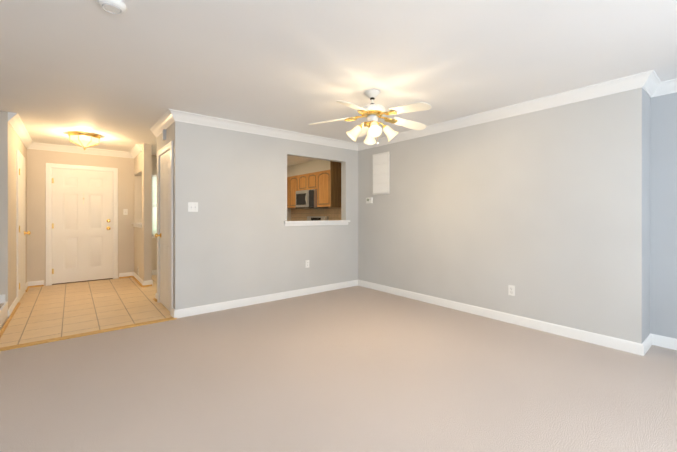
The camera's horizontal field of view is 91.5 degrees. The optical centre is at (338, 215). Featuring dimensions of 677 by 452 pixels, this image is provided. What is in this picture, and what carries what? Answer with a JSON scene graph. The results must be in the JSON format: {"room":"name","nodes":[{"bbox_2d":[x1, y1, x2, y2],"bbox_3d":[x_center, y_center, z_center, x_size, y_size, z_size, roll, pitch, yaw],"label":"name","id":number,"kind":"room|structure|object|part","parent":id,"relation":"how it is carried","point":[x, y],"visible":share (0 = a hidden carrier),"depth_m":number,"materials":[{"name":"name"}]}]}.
{"room":"empty living room","nodes":[
{"label":"empty living room","id":0,"kind":"room"},
{"bbox_2d":[0,111,26,308],"bbox_3d":[-4.617,0.001,4.683,0.120,2.440,2.110,0,0,-39],"label":"wall","id":1,"kind":"structure","parent":0,"point":[11,142],"depth_m":3.95,"materials":[{"name":"beige paint"}]},
{"bbox_2d":[0,302,7,329],"bbox_3d":[-2.772,1.123,2.478,0.020,0.200,3.640,0,0,-39],"label":"trim","id":2,"kind":"structure","parent":1,"relation":"attached to","point":[3,313],"depth_m":3.65,"materials":[{"name":"white wood"}]},
{"bbox_2d":[8,297,17,317],"bbox_3d":[-4.148,1.171,4.210,0.015,0.100,0.784,0,0,-39],"label":"baseboard","id":3,"kind":"structure","parent":1,"relation":"attached to","point":[15,302],"depth_m":4.12,"materials":[{"name":"white wood"}]},
{"bbox_2d":[16,149,24,301],"bbox_3d":[-4.679,0.160,4.870,0.019,2.121,0.914,0,0,-39],"label":"trim","id":4,"kind":"structure","parent":1,"relation":"attached to","point":[20,155],"depth_m":4.51,"materials":[{"name":"white wood"}]},
{"bbox_2d":[8,112,33,148],"bbox_3d":[-4.538,-1.167,4.745,0.083,0.105,2.110,0,0,-39],"label":"crown molding","id":5,"kind":"structure","parent":1,"relation":"attached to","point":[16,124],"depth_m":4.50,"materials":[{"name":"white wood"}]},
{"bbox_2d":[19,157,30,300],"bbox_3d":[-4.651,0.193,4.893,0.087,2.030,0.760,0,0,-39],"label":"closet door","id":6,"kind":"structure","parent":1,"relation":"in","point":[22,232],"depth_m":4.84,"materials":[{"name":"white paint"}]},
{"bbox_2d":[0,276,156,337],"bbox_3d":[-3.213,1.207,5.010,2.445,0.027,3.335,0,0,-39],"label":"trim","id":7,"kind":"structure","parent":1,"relation":"attached to","point":[18,304],"depth_m":4.46,"materials":[{"name":"white wood"}]},
{"bbox_2d":[0,275,171,347],"bbox_3d":[-2.193,1.248,5.940,5.230,0.062,3.500,0,0,-39],"label":"floor","id":8,"kind":"structure","parent":0,"point":[52,311],"depth_m":4.26,"materials":[{"name":"beige tile"}]},
{"bbox_2d":[307,216,327,220],"bbox_3d":[-0.734,0.621,7.540,0.691,1.187,0.750,0,0,-39],"label":"range","id":9,"kind":"object","parent":8,"relation":"on","point":[313,218],"visible":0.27,"depth_m":7.68,"materials":[{"name":"silver metal"}]},
{"bbox_2d":[0,317,176,350],"bbox_3d":[-2.524,1.216,3.420,1.550,0.012,0.074,0,0,-39],"label":"trim","id":10,"kind":"structure","parent":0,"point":[78,335],"depth_m":3.34,"materials":[{"name":"brown wood"}]},
{"bbox_2d":[134,123,172,280],"bbox_3d":[-2.643,0.000,5.556,0.970,2.440,3.230,0,0,-39],"label":"wall","id":11,"kind":"structure","parent":0,"point":[143,207],"depth_m":5.68,"materials":[{"name":"beige paint"}]},
{"bbox_2d":[129,144,141,157],"bbox_3d":[-3.721,-1.168,6.054,0.083,0.105,0.900,0,0,-39],"label":"crown molding","id":12,"kind":"structure","parent":11,"relation":"attached to","point":[137,149],"depth_m":6.01,"materials":[{"name":"white wood"}]},
{"bbox_2d":[132,223,141,227],"bbox_3d":[-3.677,0.186,6.154,0.190,0.077,0.940,0,0,-39],"label":"sill","id":13,"kind":"structure","parent":11,"relation":"on","point":[138,225],"depth_m":5.96,"materials":[{"name":"white wood"}]},
{"bbox_2d":[132,272,145,284],"bbox_3d":[-3.666,1.169,6.059,0.035,0.100,1.165,0,0,-39],"label":"baseboard","id":14,"kind":"structure","parent":11,"relation":"attached to","point":[134,274],"depth_m":5.97,"materials":[{"name":"white wood"}]},
{"bbox_2d":[150,113,172,137],"bbox_3d":[-2.311,-1.167,4.306,0.083,0.105,1.090,0,0,-39],"label":"crown molding","id":15,"kind":"structure","parent":11,"relation":"attached to","point":[161,124],"depth_m":4.31,"materials":[{"name":"white wood"}]},
{"bbox_2d":[155,150,169,310],"bbox_3d":[-2.284,0.194,4.316,0.109,2.030,0.706,0,0,-39],"label":"closet door","id":16,"kind":"structure","parent":11,"relation":"in","point":[164,234],"depth_m":4.33,"materials":[{"name":"white paint"}]},
{"bbox_2d":[162,129,165,139],"bbox_3d":[-2.271,-1.044,4.294,0.035,0.130,0.060,0,0,-39],"label":"door chime","id":17,"kind":"object","parent":11,"relation":"attached to","point":[163,134],"visible":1,"depth_m":4.27,"materials":[{"name":"grey plastic"}]},
{"bbox_2d":[157,141,172,315],"bbox_3d":[-2.233,0.160,4.357,0.139,2.121,0.860,0,0,-39],"label":"door frame","id":18,"kind":"structure","parent":11,"relation":"attached to","point":[165,148],"depth_m":4.06,"materials":[{"name":"white wood"}]},
{"bbox_2d":[27,149,290,285],"bbox_3d":[-3.844,-0.002,6.758,6.770,2.440,0.150,0,0,-39],"label":"wall","id":19,"kind":"structure","parent":0,"point":[37,160],"depth_m":5.86,"materials":[{"name":"beige paint"}]},
{"bbox_2d":[34,142,128,157],"bbox_3d":[-4.572,-1.168,6.019,1.450,0.105,0.083,0,0,-39],"label":"crown molding","id":20,"kind":"structure","parent":19,"relation":"attached to","point":[38,146],"depth_m":5.94,"materials":[{"name":"white wood"}]},
{"bbox_2d":[46,163,117,285],"bbox_3d":[-4.686,0.160,6.066,1.038,2.119,0.169,0,0,-39],"label":"door frame","id":21,"kind":"structure","parent":19,"relation":"attached to","point":[49,166],"depth_m":5.85,"materials":[{"name":"white wood"}]},
{"bbox_2d":[52,168,112,283],"bbox_3d":[-4.638,0.189,6.007,0.885,2.020,0.119,0,0,-39],"label":"front door","id":22,"kind":"structure","parent":19,"relation":"in","point":[82,225],"depth_m":6.00,"materials":[{"name":"white paint"}]},
{"bbox_2d":[123,209,127,214],"bbox_3d":[-4.137,-0.061,6.413,0.070,0.115,0.018,0,0,-39],"label":"light switch","id":23,"kind":"object","parent":19,"relation":"attached to","point":[125,211],"visible":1,"depth_m":6.41,"materials":[{"name":"white plastic"}]},
{"bbox_2d":[152,175,156,237],"bbox_3d":[-3.434,-0.177,7.038,1.060,1.290,0.130,0,0,-39],"label":"window blinds","id":24,"kind":"object","parent":19,"relation":"attached to","point":[154,204],"depth_m":6.77,"materials":[{"name":"white"}]},
{"bbox_2d":[173,121,357,309],"bbox_3d":[-0.532,0.000,5.107,3.690,2.440,0.120,0,0,-39],"label":"wall","id":25,"kind":"structure","parent":0,"point":[235,237],"depth_m":4.45,"materials":[{"name":"grey paint"}]},
{"bbox_2d":[188,202,197,211],"bbox_3d":[-1.769,-0.099,4.020,0.115,0.115,0.018,0,0,-39],"label":"double light switch","id":26,"kind":"object","parent":25,"relation":"attached to","point":[192,206],"visible":1,"depth_m":4.02,"materials":[{"name":"white plastic"}]},
{"bbox_2d":[166,109,357,149],"bbox_3d":[-0.837,-1.167,4.730,2.910,0.105,0.083,0,0,-39],"label":"crown molding","id":27,"kind":"structure","parent":25,"relation":"attached to","point":[172,115],"depth_m":4.46,"materials":[{"name":"white wood"}]},
{"bbox_2d":[172,280,358,317],"bbox_3d":[-0.805,1.170,4.801,2.910,0.100,0.015,0,0,-39],"label":"baseboard","id":28,"kind":"structure","parent":25,"relation":"attached to","point":[197,310],"depth_m":4.53,"materials":[{"name":"white wood"}]},
{"bbox_2d":[305,260,308,267],"bbox_3d":[-0.476,0.750,5.069,0.070,0.115,0.010,0,0,-39],"label":"outlet","id":29,"kind":"object","parent":25,"relation":"attached to","point":[306,263],"visible":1,"depth_m":5.06,"materials":[{"name":"white plastic"}]},
{"bbox_2d":[284,220,349,225],"bbox_3d":[-0.345,0.127,5.242,1.250,0.077,0.185,0,0,-39],"label":"sill","id":30,"kind":"structure","parent":25,"relation":"on","point":[316,223],"depth_m":5.16,"materials":[{"name":"white wood"}]},
{"bbox_2d":[287,160,329,176],"bbox_3d":[-0.320,-0.002,7.431,0.440,2.440,3.230,0,0,-39],"label":"wall","id":31,"kind":"structure","parent":0,"point":[308,167],"depth_m":7.53,"materials":[{"name":"beige paint"}]},
{"bbox_2d":[287,175,298,207],"bbox_3d":[-0.969,-0.692,8.122,0.339,1.058,0.440,0,0,-39],"label":"upper cabinet","id":32,"kind":"object","parent":31,"relation":"attached to","point":[293,181],"depth_m":8.06,"materials":[{"name":"brown wood"}]},
{"bbox_2d":[299,174,306,190],"bbox_3d":[-0.711,-0.692,7.802,0.339,1.058,0.381,0,0,-39],"label":"upper cabinet","id":33,"kind":"object","parent":31,"relation":"attached to","point":[302,178],"depth_m":7.69,"materials":[{"name":"brown wood"}]},
{"bbox_2d":[307,172,314,189],"bbox_3d":[-0.472,-0.691,7.506,0.339,1.058,0.379,0,0,-39],"label":"upper cabinet","id":34,"kind":"object","parent":31,"relation":"attached to","point":[310,176],"depth_m":7.44,"materials":[{"name":"brown wood"}]},
{"bbox_2d":[295,189,327,208],"bbox_3d":[-0.639,-0.360,7.616,0.447,0.415,0.754,0,0,-39],"label":"over-the-range microwave","id":35,"kind":"object","parent":34,"relation":"attached to","point":[306,199],"visible":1,"depth_m":7.43,"materials":[{"name":"silver metal"}]},
{"bbox_2d":[291,207,340,220],"bbox_3d":[-0.584,0.047,7.912,0.008,0.500,2.150,0,0,-39],"label":"backsplash","id":36,"kind":"structure","parent":31,"relation":"attached to","point":[332,213],"depth_m":7.86,"materials":[{"name":"tile"}]},
{"bbox_2d":[315,161,340,207],"bbox_3d":[-0.188,-0.691,7.155,0.339,1.058,0.525,0,0,-39],"label":"upper cabinet","id":37,"kind":"object","parent":31,"relation":"attached to","point":[326,184],"depth_m":6.97,"materials":[{"name":"brown wood"}]},
{"bbox_2d":[0,286,676,451],"bbox_3d":[0.094,1.254,1.681,6.520,0.060,6.000,0,0,-39],"label":"floor","id":38,"kind":"structure","parent":0,"point":[356,369],"depth_m":2.35,"materials":[{"name":"beige carpet"}]},
{"bbox_2d":[0,0,676,165],"bbox_3d":[-0.908,-1.258,3.119,6.770,0.080,9.500,0,0,-39],"label":"ceiling","id":39,"kind":"structure","parent":0,"point":[131,75],"depth_m":2.57,"materials":[{"name":"white paint"}]},
{"bbox_2d":[68,131,100,149],"bbox_3d":[-3.859,-1.104,5.017,0.397,0.232,0.397,0,0,-39],"label":"light","id":40,"kind":"object","parent":39,"relation":"attached to","point":[84,140],"visible":1,"depth_m":4.91,"materials":[{"name":"white glass"}]},
{"bbox_3d":[-3.859,-1.101,5.017,0.344,0.147,0.344,0,0,-39],"label":"glass","id":41,"kind":"part","parent":40,"relation":"part of","materials":[{"name":"white"}]},
{"bbox_2d":[97,0,125,13],"bbox_3d":[-1.298,-1.198,1.892,0.140,0.038,0.140,0,0,-39],"label":"smoke detector","id":42,"kind":"object","parent":39,"relation":"attached to","point":[115,6],"visible":1,"depth_m":1.88,"materials":[{"name":"white plastic"}]},
{"bbox_2d":[309,90,431,144],"bbox_3d":[0.373,-0.958,3.248,1.244,0.520,1.213,0,0,-39],"label":"ceiling fan","id":43,"kind":"object","parent":39,"relation":"hanging from","point":[370,127],"visible":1,"depth_m":3.23,"materials":[{"name":"white metal"}]},
{"bbox_2d":[358,88,676,343],"bbox_3d":[2.429,0.002,3.564,0.520,2.440,6.000,0,0,-39],"label":"wall","id":44,"kind":"structure","parent":0,"point":[565,215],"depth_m":3.47,"materials":[{"name":"grey paint"}]},
{"bbox_2d":[366,197,372,202],"bbox_3d":[0.513,-0.245,5.500,0.028,0.096,0.136,0,0,-39],"label":"thermostat","id":45,"kind":"object","parent":44,"relation":"attached to","point":[369,200],"visible":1,"depth_m":5.48,"materials":[{"name":"white plastic"}]},
{"bbox_2d":[373,152,388,194],"bbox_3d":[0.679,-0.665,5.307,0.012,0.660,0.360,0,0,-39],"label":"air vent","id":46,"kind":"object","parent":44,"relation":"in","point":[380,173],"visible":1,"depth_m":5.29,"materials":[{"name":"white plastic"}]},
{"bbox_2d":[359,280,646,355],"bbox_3d":[1.493,1.171,4.298,0.015,0.100,3.685,0,0,-39],"label":"baseboard","id":47,"kind":"structure","parent":44,"relation":"attached to","point":[603,340],"depth_m":3.60,"materials":[{"name":"white wood"}]},
{"bbox_2d":[356,70,657,150],"bbox_3d":[1.488,-1.166,4.248,0.083,0.105,3.753,0,0,-39],"label":"crown molding","id":48,"kind":"structure","parent":44,"relation":"attached to","point":[650,83],"depth_m":3.48,"materials":[{"name":"white wood"}]},
{"bbox_2d":[508,285,514,295],"bbox_3d":[1.955,0.852,3.729,0.010,0.115,0.070,0,0,-39],"label":"outlet","id":49,"kind":"object","parent":44,"relation":"attached to","point":[511,290],"visible":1,"depth_m":3.73,"materials":[{"name":"white plastic"}]},
{"bbox_2d":[643,333,654,350],"bbox_3d":[2.795,1.172,2.991,0.360,0.100,0.015,0,0,-39],"label":"baseboard","id":50,"kind":"structure","parent":44,"relation":"attached to","point":[650,340],"depth_m":3.06,"materials":[{"name":"white wood"}]},
{"bbox_2d":[646,78,676,97],"bbox_3d":[3.626,-1.165,2.236,0.083,0.105,2.230,0,0,-39],"label":"crown molding","id":51,"kind":"structure","parent":44,"relation":"attached to","point":[669,86],"depth_m":3.02,"materials":[{"name":"white wood"}]},
{"bbox_2d":[655,334,676,349],"bbox_3d":[3.652,1.173,2.260,0.015,0.100,2.230,0,0,-39],"label":"baseboard","id":52,"kind":"structure","parent":44,"relation":"attached to","point":[662,341],"depth_m":3.04,"materials":[{"name":"white wood"}]},
{"bbox_3d":[-4.552,0.002,3.456,1.320,2.440,0.120,0,0,-39],"label":"wall","id":53,"kind":"structure","parent":0,"visible":0},
{"bbox_2d":[0,294,4,302],"bbox_3d":[-4.471,0.982,3.436,1.420,0.100,0.015,0,0,-39],"label":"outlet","id":54,"kind":"structure","parent":53,"relation":"attached to","point":[2,298],"depth_m":3.86,"materials":[{"name":"white plastic"}]}
]}

